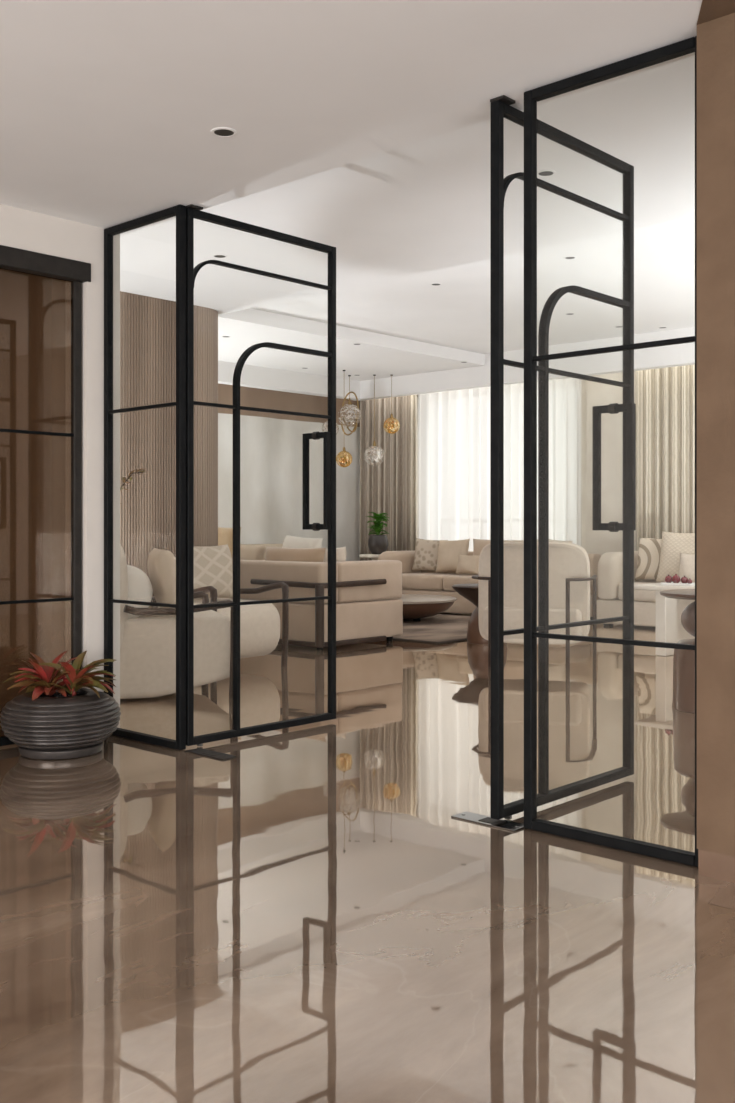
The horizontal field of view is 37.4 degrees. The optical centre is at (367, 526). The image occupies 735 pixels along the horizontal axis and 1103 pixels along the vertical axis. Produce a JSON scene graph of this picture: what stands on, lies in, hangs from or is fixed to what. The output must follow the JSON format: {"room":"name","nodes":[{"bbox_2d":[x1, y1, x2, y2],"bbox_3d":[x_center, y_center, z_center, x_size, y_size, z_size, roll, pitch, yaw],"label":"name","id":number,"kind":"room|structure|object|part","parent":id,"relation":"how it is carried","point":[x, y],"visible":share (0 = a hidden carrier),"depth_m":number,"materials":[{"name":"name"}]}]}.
{"room":"lobby","nodes":[
{"label":"lobby","id":0,"kind":"room"},
{"bbox_2d":[0,269,51,734],"bbox_3d":[-2.510,-0.252,5.390,0.100,2.764,2.120,0,0,43],"label":"glass door","id":1,"kind":"structure","parent":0,"point":[25,299],"depth_m":5.99,"materials":[{"name":"glass"}]},
{"bbox_2d":[52,278,64,683],"bbox_3d":[-1.712,-0.252,6.075,0.145,2.764,0.040,0,0,43],"label":"wall","id":2,"kind":"structure","parent":0,"point":[58,286],"depth_m":6.06,"materials":[{"name":"brown wood"}]},
{"bbox_2d":[0,204,119,727],"bbox_3d":[-4.498,-0.252,2.782,0.215,2.764,8.990,0,0,43],"label":"wall","id":3,"kind":"structure","parent":0,"point":[23,229],"depth_m":5.90,"materials":[{"name":"paint"}]},
{"bbox_2d":[0,245,90,745],"bbox_3d":[-2.060,-0.153,5.315,0.085,2.543,1.580,0,0,43],"label":"door","id":4,"kind":"structure","parent":3,"relation":"in","point":[75,272],"depth_m":5.84,"materials":[{"name":"metal"}]},
{"bbox_3d":[-2.066,1.097,5.341,0.040,0.043,1.400,0,0,43],"label":"rail","id":5,"kind":"part","parent":4,"relation":"part of","materials":[{"name":"metal"}]},
{"bbox_2d":[120,291,217,607],"bbox_3d":[-2.446,-0.410,8.984,0.620,3.080,2.910,0,0,43],"label":"wall","id":6,"kind":"structure","parent":0,"point":[147,324],"depth_m":9.24,"materials":[{"name":"brown wood"}]},
{"bbox_2d":[218,383,359,426],"bbox_3d":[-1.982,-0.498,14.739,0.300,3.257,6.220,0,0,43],"label":"trim","id":7,"kind":"structure","parent":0,"point":[249,397],"depth_m":15.33,"materials":[{"name":"brown wood"}]},
{"bbox_2d":[218,413,359,560],"bbox_3d":[-1.944,-0.195,14.501,0.078,2.650,5.880,0,0,43],"label":"wall","id":8,"kind":"structure","parent":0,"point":[270,448],"depth_m":15.29,"materials":[{"name":"paint"}]},
{"bbox_2d":[0,0,701,234],"bbox_3d":[-1.293,-2.202,-0.148,10.700,1.136,9.030,0,0,43],"label":"ceiling","id":9,"kind":"structure","parent":0,"point":[110,109],"depth_m":3.95,"materials":[{"name":"white paint"}]},
{"bbox_2d":[211,127,236,136],"bbox_3d":[-0.594,-1.632,4.489,0.110,0.004,0.110,0,0,43],"label":"recessed light","id":10,"kind":"object","parent":9,"relation":"in","point":[219,131],"visible":1,"depth_m":4.49,"materials":[{"name":"white"}]},
{"bbox_2d":[697,0,734,24],"bbox_3d":[1.473,-1.637,2.632,1.804,0.014,0.766,0,0,43],"label":"trim","id":11,"kind":"structure","parent":9,"relation":"attached to","point":[710,10],"depth_m":3.42,"materials":[{"name":"brown wood"}]},
{"bbox_2d":[218,308,484,380],"bbox_3d":[-0.964,-2.449,13.814,3.050,0.643,6.200,0,0,43],"label":"ceiling","id":12,"kind":"structure","parent":0,"point":[380,355],"depth_m":13.23,"materials":[{"name":"white paint"}]},
{"bbox_2d":[218,361,363,400],"bbox_3d":[-1.868,-2.002,14.036,0.180,0.275,5.300,0,0,43],"label":"trim","id":13,"kind":"structure","parent":12,"relation":"attached to","point":[252,376],"depth_m":14.74,"materials":[{"name":"white paint"}]},
{"bbox_2d":[322,420,338,434],"bbox_3d":[-0.517,-1.688,15.102,0.240,0.877,0.240,0,0,43],"label":"pendant lamp","id":14,"kind":"object","parent":12,"relation":"hanging from","point":[324,423],"visible":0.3,"depth_m":15.07,"materials":[{"name":"clear glass"}]},
{"bbox_2d":[336,370,351,466],"bbox_3d":[-0.317,-1.468,14.700,0.224,1.319,0.224,0,0,43],"label":"pendant lamp","id":15,"kind":"object","parent":12,"relation":"hanging from","point":[344,451],"visible":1,"depth_m":14.66,"materials":[{"name":"gold glass"}]},
{"bbox_3d":[-0.317,-0.920,14.700,0.224,0.224,0.224,0,0,43],"label":"globe","id":16,"kind":"part","parent":15,"relation":"part of","materials":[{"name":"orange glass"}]},
{"bbox_2d":[338,375,360,435],"bbox_3d":[-0.252,-1.704,15.198,0.330,0.847,0.330,0,0,43],"label":"pendant lamp","id":17,"kind":"object","parent":12,"relation":"hanging from","point":[355,409],"visible":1,"depth_m":15.19,"materials":[{"name":"clear glass"}]},
{"bbox_3d":[-0.252,-1.560,15.198,0.330,0.330,0.330,0,0,43],"label":"globe","id":18,"kind":"part","parent":17,"relation":"part of","materials":[{"name":"clear glass"}]},
{"bbox_2d":[364,375,384,465],"bbox_3d":[0.097,-1.490,15.148,0.286,1.275,0.286,0,0,43],"label":"pendant lamp","id":19,"kind":"object","parent":12,"relation":"hanging from","point":[379,449],"visible":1,"depth_m":15.13,"materials":[{"name":"clear glass"}]},
{"bbox_3d":[0.097,-0.995,15.148,0.286,0.286,0.286,0,0,43],"label":"globe","id":20,"kind":"part","parent":19,"relation":"part of","materials":[{"name":"clear glass"}]},
{"bbox_3d":[0.097,-1.665,15.148,0.007,0.925,0.006,0,0,43],"label":"cord","id":21,"kind":"part","parent":19,"relation":"part of","materials":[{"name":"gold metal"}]},
{"bbox_2d":[383,374,399,433],"bbox_3d":[0.337,-1.714,15.144,0.230,0.827,0.230,0,0,43],"label":"pendant lamp","id":22,"kind":"object","parent":12,"relation":"hanging from","point":[391,375],"visible":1,"depth_m":15.13,"materials":[{"name":"gold glass"}]},
{"bbox_3d":[0.337,-1.415,15.144,0.230,0.230,0.230,0,0,43],"label":"globe","id":23,"kind":"part","parent":22,"relation":"part of","materials":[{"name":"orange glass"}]},
{"bbox_3d":[0.337,-1.854,15.144,0.007,0.545,0.006,0,0,43],"label":"cord","id":24,"kind":"part","parent":22,"relation":"part of","materials":[{"name":"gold metal"}]},
{"bbox_2d":[0,613,734,1102],"bbox_3d":[-0.146,1.190,5.372,16.500,0.120,18.700,0,0,43],"label":"floor","id":25,"kind":"structure","parent":0,"point":[306,915],"depth_m":3.27,"materials":[{"name":"stone"}]},
{"bbox_2d":[0,650,120,758],"bbox_3d":[-1.540,0.882,5.454,0.586,0.493,0.586,0,0,22],"label":"potted plant","id":26,"kind":"object","parent":25,"relation":"on","point":[65,719],"visible":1,"depth_m":5.29,"materials":[{"name":"red plant"}]},
{"bbox_2d":[0,688,120,749],"bbox_3d":[-1.540,0.960,5.454,0.586,0.251,0.586,0,0,43],"label":"plant pot","id":27,"kind":"object","parent":26,"relation":"attached to","point":[81,718],"depth_m":5.25,"materials":[{"name":"grey ceramic"}]},
{"bbox_2d":[120,469,145,503],"bbox_3d":[-2.005,0.330,8.563,0.280,1.596,0.669,0,0,43],"label":"branch","id":28,"kind":"object","parent":25,"relation":"on","point":[136,470],"visible":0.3,"depth_m":8.65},
{"bbox_2d":[104,205,185,749],"bbox_3d":[-1.181,-0.251,5.715,0.675,2.755,0.040,0,0,43],"label":"frame","id":29,"kind":"object","parent":25,"relation":"on","point":[179,211],"visible":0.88,"depth_m":5.58,"materials":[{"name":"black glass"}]},
{"bbox_3d":[-1.181,-1.610,5.715,0.603,0.036,0.040,0,0,43],"label":"rail","id":30,"kind":"part","parent":29,"relation":"part of","materials":[{"name":"black metal"}]},
{"bbox_3d":[-1.181,1.109,5.715,0.603,0.036,0.040,0,0,43],"label":"rail","id":31,"kind":"part","parent":29,"relation":"part of","materials":[{"name":"black metal"}]},
{"bbox_2d":[120,545,232,698],"bbox_3d":[-1.492,0.580,7.498,0.995,1.100,1.092,0,0,-19],"label":"armchair","id":32,"kind":"object","parent":25,"relation":"on","point":[147,635],"visible":0.43,"depth_m":7.06,"materials":[{"name":"beige fabric"}]},
{"bbox_3d":[-1.828,0.495,7.381,0.284,0.930,0.949,0,0,-19],"label":"backrest","id":33,"kind":"part","parent":32,"relation":"part of","materials":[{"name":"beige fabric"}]},
{"bbox_2d":[147,548,175,607],"bbox_3d":[-1.344,0.365,7.295,0.229,0.447,0.461,0,0,-20],"label":"cushion","id":34,"kind":"object","parent":32,"relation":"on","point":[161,564],"visible":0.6,"depth_m":7.10,"materials":[{"name":"beige fabric"}]},
{"bbox_3d":[-1.431,0.855,7.519,0.845,0.520,0.930,0,0,-19],"label":"seat","id":35,"kind":"part","parent":32,"relation":"part of","materials":[{"name":"beige fabric"}]},
{"bbox_3d":[-1.207,0.526,7.054,0.745,0.090,0.067,0,0,-19],"label":"arm","id":36,"kind":"part","parent":32,"relation":"part of","materials":[{"name":"beige fabric"}]},
{"bbox_3d":[-1.542,0.526,8.023,0.745,0.090,0.067,0,0,-19],"label":"arm","id":37,"kind":"part","parent":32,"relation":"part of","materials":[{"name":"brown wood"}]},
{"bbox_3d":[-0.885,0.840,7.172,0.059,0.580,0.049,0,0,5],"label":"post","id":38,"kind":"part","parent":32,"relation":"part of","materials":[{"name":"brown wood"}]},
{"bbox_2d":[184,748,237,759],"bbox_3d":[-0.778,1.126,5.387,0.300,0.008,0.096,0,0,43],"label":"plate","id":39,"kind":"object","parent":25,"relation":"on","point":[199,751],"visible":1,"depth_m":5.37,"materials":[{"name":"brown metal"}]},
{"bbox_2d":[152,557,288,666],"bbox_3d":[-1.237,0.690,8.769,0.910,0.880,0.830,0,0,41],"label":"armchair","id":40,"kind":"object","parent":25,"relation":"on","point":[259,623],"visible":0.23,"depth_m":8.61,"materials":[{"name":"beige fabric"}]},
{"bbox_3d":[-1.441,0.506,8.444,0.791,0.120,0.070,0,0,41],"label":"arm","id":41,"kind":"part","parent":40,"relation":"part of","materials":[{"name":"brown wood"}]},
{"bbox_2d":[194,544,232,599],"bbox_3d":[-1.279,0.365,8.780,0.224,0.444,0.522,0,0,40],"label":"cushion","id":42,"kind":"object","parent":40,"relation":"on","point":[213,566],"visible":0.7,"depth_m":8.74,"materials":[{"name":"beige fabric"}]},
{"bbox_3d":[-1.163,0.822,8.206,0.048,0.614,0.058,0,0,-25],"label":"post","id":43,"kind":"part","parent":40,"relation":"part of","materials":[{"name":"brown wood"}]},
{"bbox_3d":[-1.172,0.823,8.714,0.720,0.445,0.670,0,0,41],"label":"seat","id":44,"kind":"part","parent":40,"relation":"part of","materials":[{"name":"beige fabric"}]},
{"bbox_3d":[-0.943,0.506,9.018,0.791,0.120,0.070,0,0,41],"label":"arm","id":45,"kind":"part","parent":40,"relation":"part of","materials":[{"name":"brown wood"}]},
{"bbox_3d":[-0.669,0.822,8.776,0.058,0.614,0.048,0,0,17],"label":"post","id":46,"kind":"part","parent":40,"relation":"part of","materials":[{"name":"brown wood"}]},
{"bbox_2d":[186,204,335,745],"bbox_3d":[-0.559,-0.253,5.910,0.198,2.758,1.075,0,0,43],"label":"door","id":47,"kind":"structure","parent":25,"relation":"on","point":[192,211],"depth_m":5.75,"materials":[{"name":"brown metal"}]},
{"bbox_3d":[-0.559,-1.604,5.910,0.040,0.036,1.003,0,0,43],"label":"rail","id":48,"kind":"part","parent":47,"relation":"part of","materials":[{"name":"black metal"}]},
{"bbox_3d":[-0.559,1.094,5.910,0.040,0.036,1.003,0,0,43],"label":"rail","id":49,"kind":"part","parent":47,"relation":"part of","materials":[{"name":"black metal"}]},
{"bbox_3d":[-0.292,-0.262,6.199,0.198,0.553,0.032,0,0,43],"label":"pull handle","id":50,"kind":"part","parent":47,"relation":"part of","materials":[{"name":"black metal"}]},
{"bbox_2d":[245,544,282,559],"bbox_3d":[-1.357,0.679,14.177,1.020,0.898,2.300,0,0,43],"label":"sofa","id":51,"kind":"object","parent":25,"relation":"on","point":[267,545],"visible":0.02,"depth_m":14.62,"materials":[{"name":"beige fabric"}]},
{"bbox_2d":[230,559,402,649],"bbox_3d":[-1.172,0.729,11.329,3.154,0.798,1.234,0,0,43],"label":"sofa","id":52,"kind":"object","parent":25,"relation":"on","point":[369,608],"visible":0.56,"depth_m":10.24,"materials":[{"name":"beige fabric"}]},
{"bbox_2d":[218,527,240,557],"bbox_3d":[-1.605,0.260,11.621,0.591,0.584,0.216,0,0,38],"label":"cushion","id":53,"kind":"object","parent":52,"relation":"on","point":[225,535],"visible":0.17,"depth_m":11.51,"materials":[{"name":"fabric"}]},
{"bbox_2d":[232,544,264,559],"bbox_3d":[-1.240,0.360,11.148,0.183,0.394,0.472,0,0,-45],"label":"cushion","id":54,"kind":"object","parent":52,"relation":"on","point":[247,552],"visible":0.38,"depth_m":11.04,"materials":[{"name":"beige fabric"}]},
{"bbox_3d":[-1.485,0.520,11.030,3.100,0.380,0.260,0,0,43],"label":"backrest","id":55,"kind":"part","parent":52,"relation":"part of","materials":[{"name":"beige fabric"}]},
{"bbox_2d":[265,546,325,561],"bbox_3d":[-0.733,0.365,10.680,0.861,0.336,0.206,0,0,45],"label":"cushion","id":56,"kind":"object","parent":52,"relation":"on","point":[272,553],"visible":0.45,"depth_m":10.59,"materials":[{"name":"beige fabric"}]},
{"bbox_2d":[282,535,322,547],"bbox_3d":[-0.705,0.315,11.065,0.562,0.471,0.227,0,0,44],"label":"cushion","id":57,"kind":"object","parent":52,"relation":"on","point":[289,541],"visible":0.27,"depth_m":11.03,"materials":[{"name":"beige fabric"}]},
{"bbox_3d":[-0.472,0.529,10.466,0.954,0.061,0.914,0,0,43],"label":"wood rail","id":58,"kind":"part","parent":52,"relation":"part of","materials":[{"name":"brown wood"}]},
{"bbox_3d":[-0.435,0.805,9.864,0.085,0.550,0.081,0,0,43],"label":"corner post","id":59,"kind":"part","parent":52,"relation":"part of","materials":[{"name":"brown wood"}]},
{"bbox_3d":[-0.472,1.075,10.467,0.953,0.050,0.913,0,0,43],"label":"wood rail","id":60,"kind":"part","parent":52,"relation":"part of","materials":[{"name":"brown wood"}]},
{"bbox_2d":[324,547,346,561],"bbox_3d":[-0.379,0.370,10.680,0.180,0.361,0.441,0,0,-45],"label":"cushion","id":61,"kind":"object","parent":52,"relation":"on","point":[341,552],"visible":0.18,"depth_m":10.56,"materials":[{"name":"beige fabric"}]},
{"bbox_3d":[-0.044,0.520,10.497,0.260,0.380,0.908,0,0,43],"label":"armrest","id":62,"kind":"part","parent":52,"relation":"part of","materials":[{"name":"beige fabric"}]},
{"bbox_2d":[359,554,379,559],"bbox_3d":[0.150,0.755,15.235,0.530,0.746,0.530,0,0,43],"label":"table","id":63,"kind":"object","parent":25,"relation":"on","point":[372,556],"visible":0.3,"depth_m":15.07,"materials":[{"name":"stone"}]},
{"bbox_2d":[365,512,388,553],"bbox_3d":[0.142,0.085,15.228,0.340,0.591,0.347,0,0,11],"label":"potted plant","id":64,"kind":"object","parent":63,"relation":"on","point":[378,543],"visible":0.98,"depth_m":15.15,"materials":[{"name":"green plant"}]},
{"bbox_3d":[0.150,0.246,15.235,0.290,0.270,0.290,0,0,43],"label":"pot","id":65,"kind":"part","parent":64,"relation":"part of","materials":[{"name":"grey ceramic"}]},
{"bbox_2d":[360,395,409,560],"bbox_3d":[0.235,-0.472,16.080,1.020,3.195,0.158,0,0,43],"label":"drape","id":66,"kind":"object","parent":25,"relation":"on","point":[384,487],"visible":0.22,"depth_m":16.01,"materials":[{"name":"beige fabric"}]},
{"bbox_2d":[410,395,416,550],"bbox_3d":[0.660,-0.472,15.656,0.161,3.195,0.109,0,0,43],"label":"curtain","id":67,"kind":"object","parent":25,"relation":"on","point":[413,398],"visible":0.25,"depth_m":15.65,"materials":[{"name":"white fabric"}]},
{"bbox_2d":[393,614,470,643],"bbox_3d":[0.343,1.121,12.635,3.450,0.015,2.720,0,0,43],"label":"rug","id":68,"kind":"object","parent":25,"relation":"on","point":[439,628],"visible":0.24,"depth_m":11.79,"materials":[{"name":"brown carpet"}]},
{"bbox_2d":[399,594,456,621],"bbox_3d":[0.425,0.978,12.968,1.280,0.272,1.280,0,0,43],"label":"coffee table","id":69,"kind":"object","parent":68,"relation":"on","point":[415,606],"visible":0.46,"depth_m":12.55,"materials":[{"name":"brown wood"}]},
{"bbox_2d":[452,584,504,643],"bbox_3d":[1.171,0.849,10.620,0.690,0.558,0.690,0,0,43],"label":"side table","id":70,"kind":"object","parent":25,"relation":"on","point":[468,591],"visible":0.41,"depth_m":10.48,"materials":[{"name":"brown wood"}]},
{"bbox_2d":[451,811,523,831],"bbox_3d":[0.467,1.126,4.157,0.300,0.008,0.096,0,0,43],"label":"plate","id":71,"kind":"object","parent":25,"relation":"on","point":[468,816],"visible":0.93,"depth_m":4.14,"materials":[{"name":"silver metal"}]},
{"bbox_2d":[378,550,600,617],"bbox_3d":[1.515,0.729,14.112,2.950,0.798,1.000,0,0,43],"label":"sofa","id":72,"kind":"object","parent":25,"relation":"on","point":[424,582],"visible":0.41,"depth_m":14.06,"materials":[{"name":"beige fabric"}]},
{"bbox_3d":[0.433,0.579,14.916,0.270,0.498,0.715,0,0,43],"label":"armrest","id":73,"kind":"part","parent":72,"relation":"part of","materials":[{"name":"beige fabric"}]},
{"bbox_2d":[412,538,447,572],"bbox_3d":[0.845,0.385,14.777,0.479,0.467,0.224,0,0,24],"label":"cushion","id":74,"kind":"object","parent":72,"relation":"on","point":[426,552],"visible":0.84,"depth_m":14.72,"materials":[{"name":"beige fabric"}]},
{"bbox_2d":[402,573,470,590],"bbox_3d":[0.864,0.729,14.519,0.886,0.198,0.715,0,0,43],"label":"seat cushion","id":75,"kind":"object","parent":72,"relation":"on","point":[410,581],"depth_m":14.21,"materials":[{"name":"beige fabric"}]},
{"bbox_2d":[436,539,469,572],"bbox_3d":[1.133,0.385,14.471,0.501,0.463,0.234,0,0,37],"label":"cushion","id":76,"kind":"object","parent":72,"relation":"on","point":[449,552],"visible":0.81,"depth_m":14.41,"materials":[{"name":"beige fabric"}]},
{"bbox_2d":[443,574,477,591],"bbox_3d":[1.519,0.729,13.914,0.886,0.198,0.715,0,0,43],"label":"seat cushion","id":77,"kind":"object","parent":72,"relation":"on","point":[449,580],"depth_m":13.84,"materials":[{"name":"beige fabric"}]},
{"bbox_2d":[456,555,479,573],"bbox_3d":[1.307,0.485,14.026,0.341,0.244,0.174,0,0,38],"label":"cushion","id":78,"kind":"object","parent":72,"relation":"on","point":[466,564],"visible":0.92,"depth_m":13.97,"materials":[{"name":"beige fabric"}]},
{"bbox_2d":[473,539,489,555],"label":"cushion","id":79,"kind":"object","parent":72,"relation":"on","point":[479,545],"depth_m":14.19,"materials":[{"name":"beige fabric"}]},
{"bbox_3d":[1.759,0.579,14.377,2.950,0.498,0.280,0,0,43],"label":"backrest","id":80,"kind":"part","parent":72,"relation":"part of","materials":[{"name":"beige fabric"}]},
{"bbox_2d":[504,540,523,541],"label":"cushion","id":81,"kind":"object","parent":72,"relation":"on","point":[504,540],"depth_m":13.88,"materials":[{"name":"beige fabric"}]},
{"bbox_2d":[549,539,572,542],"bbox_3d":[2.284,0.370,13.421,0.224,0.483,0.532,0,0,-41],"label":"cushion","id":82,"kind":"object","parent":72,"relation":"on","point":[550,540],"visible":0.03,"depth_m":13.37,"materials":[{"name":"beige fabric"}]},
{"bbox_2d":[418,378,580,550],"bbox_3d":[1.726,-0.472,14.761,2.760,3.195,0.172,0,0,43],"label":"sheer curtain","id":83,"kind":"object","parent":25,"relation":"on","point":[454,426],"visible":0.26,"depth_m":14.89,"materials":[{"name":"fabric"}]},
{"bbox_2d":[471,542,596,669],"bbox_3d":[1.415,0.624,9.083,0.994,1.008,0.897,0,0,17],"label":"armchair","id":84,"kind":"object","parent":25,"relation":"on","point":[569,564],"visible":0.7,"depth_m":8.79,"materials":[{"name":"beige fabric"}]},
{"bbox_3d":[0.984,0.420,9.188,0.185,0.035,0.873,0,0,8],"label":"arm","id":85,"kind":"part","parent":84,"relation":"part of","materials":[{"name":"brown wood"}]},
{"bbox_3d":[0.993,0.779,8.774,0.031,0.699,0.031,0,0,40],"label":"leg","id":86,"kind":"part","parent":84,"relation":"part of","materials":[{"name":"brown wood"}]},
{"bbox_3d":[1.438,0.795,9.158,0.800,0.270,0.740,0,0,17],"label":"seat","id":87,"kind":"part","parent":84,"relation":"part of","materials":[{"name":"beige fabric"}]},
{"bbox_3d":[1.585,0.779,8.588,0.031,0.699,0.031,0,0,40],"label":"leg","id":88,"kind":"part","parent":84,"relation":"part of","materials":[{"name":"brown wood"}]},
{"bbox_3d":[1.829,0.420,8.924,0.185,0.035,0.873,0,0,26],"label":"arm","id":89,"kind":"part","parent":84,"relation":"part of","materials":[{"name":"brown wood"}]},
{"bbox_3d":[1.951,0.782,9.322,0.030,0.694,0.030,0,0,-5],"label":"leg","id":90,"kind":"part","parent":84,"relation":"part of","materials":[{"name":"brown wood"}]},
{"bbox_2d":[490,95,635,819],"bbox_3d":[0.833,-0.253,4.509,0.198,2.758,1.035,0,0,43],"label":"door","id":91,"kind":"structure","parent":25,"relation":"on","point":[500,108],"depth_m":4.37,"materials":[{"name":"black metal"}]},
{"bbox_3d":[0.833,-1.604,4.509,0.040,0.036,0.963,0,0,43],"label":"rail","id":92,"kind":"part","parent":91,"relation":"part of","materials":[{"name":"black metal"}]},
{"bbox_3d":[0.833,1.094,4.509,0.040,0.036,0.963,0,0,43],"label":"rail","id":93,"kind":"part","parent":91,"relation":"part of","materials":[{"name":"black metal"}]},
{"bbox_3d":[1.086,-0.262,4.783,0.198,0.553,0.032,0,0,43],"label":"pull handle","id":94,"kind":"part","parent":91,"relation":"part of","materials":[{"name":"black metal"}]},
{"bbox_2d":[524,36,697,866],"bbox_3d":[0.860,-0.251,3.832,0.718,2.755,0.040,0,0,43],"label":"frame","id":95,"kind":"object","parent":25,"relation":"on","point":[687,46],"visible":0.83,"depth_m":4.04,"materials":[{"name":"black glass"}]},
{"bbox_3d":[0.860,-1.610,3.832,0.646,0.036,0.040,0,0,43],"label":"rail","id":96,"kind":"part","parent":95,"relation":"part of","materials":[{"name":"black metal"}]},
{"bbox_3d":[0.860,1.109,3.832,0.646,0.036,0.040,0,0,43],"label":"rail","id":97,"kind":"part","parent":95,"relation":"part of","materials":[{"name":"black metal"}]},
{"bbox_2d":[597,551,661,626],"bbox_3d":[4.110,0.709,11.712,3.200,0.838,0.970,0,0,43],"label":"sofa","id":98,"kind":"object","parent":25,"relation":"on","point":[610,564],"visible":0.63,"depth_m":12.30,"materials":[{"name":"beige fabric"}]},
{"bbox_3d":[2.936,0.559,12.600,0.270,0.538,0.685,0,0,43],"label":"armrest","id":99,"kind":"part","parent":98,"relation":"part of","materials":[{"name":"beige fabric"}]},
{"bbox_2d":[618,581,661,601],"bbox_3d":[3.398,0.729,12.175,0.969,0.198,0.685,0,0,43],"label":"seat cushion","id":100,"kind":"object","parent":98,"relation":"on","point":[639,595],"depth_m":12.08,"materials":[{"name":"beige fabric"}]},
{"bbox_3d":[4.344,0.559,11.965,3.200,0.538,0.280,0,0,43],"label":"backrest","id":101,"kind":"part","parent":98,"relation":"part of","materials":[{"name":"beige fabric"}]},
{"bbox_2d":[635,538,661,579],"bbox_3d":[3.279,0.365,12.300,0.502,0.486,0.225,0,0,44],"label":"cushion","id":102,"kind":"object","parent":98,"relation":"on","point":[649,553],"visible":0.54,"depth_m":12.30,"materials":[{"name":"beige fabric"}]},
{"bbox_2d":[656,531,694,581],"bbox_3d":[3.470,0.330,11.844,0.642,0.563,0.256,0,0,44],"label":"cushion","id":103,"kind":"object","parent":98,"relation":"on","point":[673,544],"visible":0.5,"depth_m":11.86,"materials":[{"name":"beige fabric"}]},
{"bbox_2d":[679,553,694,582],"bbox_3d":[3.494,0.448,11.545,0.402,0.330,0.174,0,0,44],"label":"cushion","id":104,"kind":"object","parent":98,"relation":"on","point":[687,561],"visible":0.32,"depth_m":11.55,"materials":[{"name":"beige fabric"}]},
{"bbox_2d":[634,582,694,655],"bbox_3d":[3.099,0.819,9.399,1.370,0.618,0.720,0,0,43],"label":"stone table","id":105,"kind":"object","parent":25,"relation":"on","point":[669,628],"visible":0.59,"depth_m":9.53,"materials":[{"name":"white stone"}]},
{"bbox_3d":[2.757,0.842,9.714,0.100,0.572,0.560,0,0,43],"label":"leg","id":106,"kind":"part","parent":105,"relation":"part of","materials":[{"name":"stone"}]},
{"bbox_2d":[661,582,694,585],"bbox_3d":[2.730,0.499,9.508,0.280,0.020,0.141,0,0,43],"label":"fruit tray","id":107,"kind":"object","parent":105,"relation":"on","point":[662,583],"visible":0.8,"depth_m":9.44,"materials":[{"name":"white ceramic"}]},
{"bbox_2d":[665,575,671,582],"bbox_3d":[2.658,0.458,9.575,0.068,0.076,0.068,0,0,43],"label":"fruit","id":108,"kind":"object","parent":107,"relation":"on","point":[668,579],"visible":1,"depth_m":9.55,"materials":[{"name":"red food"}]},
{"bbox_2d":[672,574,680,582],"bbox_3d":[2.706,0.454,9.514,0.076,0.085,0.076,0,0,43],"label":"fruit","id":109,"kind":"object","parent":107,"relation":"on","point":[675,579],"visible":1,"depth_m":9.49,"materials":[{"name":"red food"}]},
{"bbox_2d":[681,576,687,582],"bbox_3d":[2.768,0.461,9.474,0.064,0.072,0.064,0,0,43],"label":"fruit","id":110,"kind":"object","parent":107,"relation":"on","point":[684,579],"visible":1,"depth_m":9.45,"materials":[{"name":"red food"}]},
{"bbox_2d":[636,365,694,550],"bbox_3d":[4.439,-0.472,12.188,3.201,3.195,0.138,0,0,43],"label":"drape","id":111,"kind":"object","parent":25,"relation":"on","point":[665,397],"visible":0.23,"depth_m":12.98,"materials":[{"name":"beige fabric"}]},
{"bbox_2d":[660,589,694,712],"bbox_3d":[2.148,0.765,6.753,0.636,0.726,0.636,0,0,43],"label":"side table","id":112,"kind":"object","parent":25,"relation":"on","point":[683,660],"visible":0.3,"depth_m":6.66,"materials":[{"name":"brown wood"}]},
{"bbox_3d":[2.148,0.574,6.753,0.380,0.255,0.380,0,0,43],"label":"ball stem","id":113,"kind":"part","parent":112,"relation":"part of","materials":[{"name":"brown wood"}]},
{"bbox_2d":[698,849,734,882],"bbox_3d":[1.556,1.087,3.272,1.050,0.085,0.280,0,0,43],"label":"baseboard","id":114,"kind":"structure","parent":25,"relation":"on","point":[714,865],"depth_m":3.48,"materials":[{"name":"brown wood"}]},
{"bbox_2d":[120,55,694,314],"bbox_3d":[2.007,-2.360,4.904,12.700,0.820,2.870,0,0,43],"label":"ceiling","id":115,"kind":"structure","parent":0,"point":[422,206],"depth_m":6.62,"materials":[{"name":"white paint"}]},
{"bbox_2d":[212,254,227,257],"bbox_3d":[-1.062,-1.948,7.808,0.110,0.004,0.110,0,0,43],"label":"recessed light","id":116,"kind":"object","parent":115,"relation":"in","point":[214,255],"visible":1,"depth_m":7.81,"materials":[{"name":"grey"}]},
{"bbox_2d":[537,170,555,176],"bbox_3d":[0.983,-1.948,5.977,0.110,0.004,0.110,0,0,43],"label":"recessed light","id":117,"kind":"object","parent":115,"relation":"in","point":[543,173],"visible":0.98,"depth_m":5.98,"materials":[{"name":"grey metal"}]},
{"bbox_2d":[251,216,694,353],"bbox_3d":[4.953,-2.520,8.356,13.050,0.500,6.200,0,0,43],"label":"ceiling","id":118,"kind":"structure","parent":0,"point":[664,253],"depth_m":10.78,"materials":[{"name":"white paint"}]},
{"bbox_2d":[360,327,694,399],"bbox_3d":[5.567,-2.072,10.681,15.300,0.415,0.150,0,0,43],"label":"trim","id":119,"kind":"structure","parent":118,"relation":"attached to","point":[683,354],"depth_m":13.46,"materials":[{"name":"white paint"}]},
{"bbox_2d":[564,256,576,258],"bbox_3d":[1.706,-2.268,9.141,0.110,0.004,0.110,0,0,43],"label":"recessed light","id":120,"kind":"object","parent":118,"relation":"in","point":[566,257],"visible":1,"depth_m":9.13,"materials":[{"name":"grey"}]},
{"bbox_2d":[417,371,635,555],"bbox_3d":[5.785,-0.585,11.507,16.100,3.430,0.440,0,0,43],"label":"wall","id":121,"kind":"structure","parent":0,"point":[600,542],"depth_m":13.78,"materials":[{"name":"paint"}]},
{"bbox_2d":[697,13,734,856],"bbox_3d":[1.553,-0.294,3.272,1.054,2.679,0.284,0,0,43],"label":"wall","id":122,"kind":"structure","parent":0,"point":[716,37],"depth_m":3.48,"materials":[{"name":"brown wood"}]}
]}

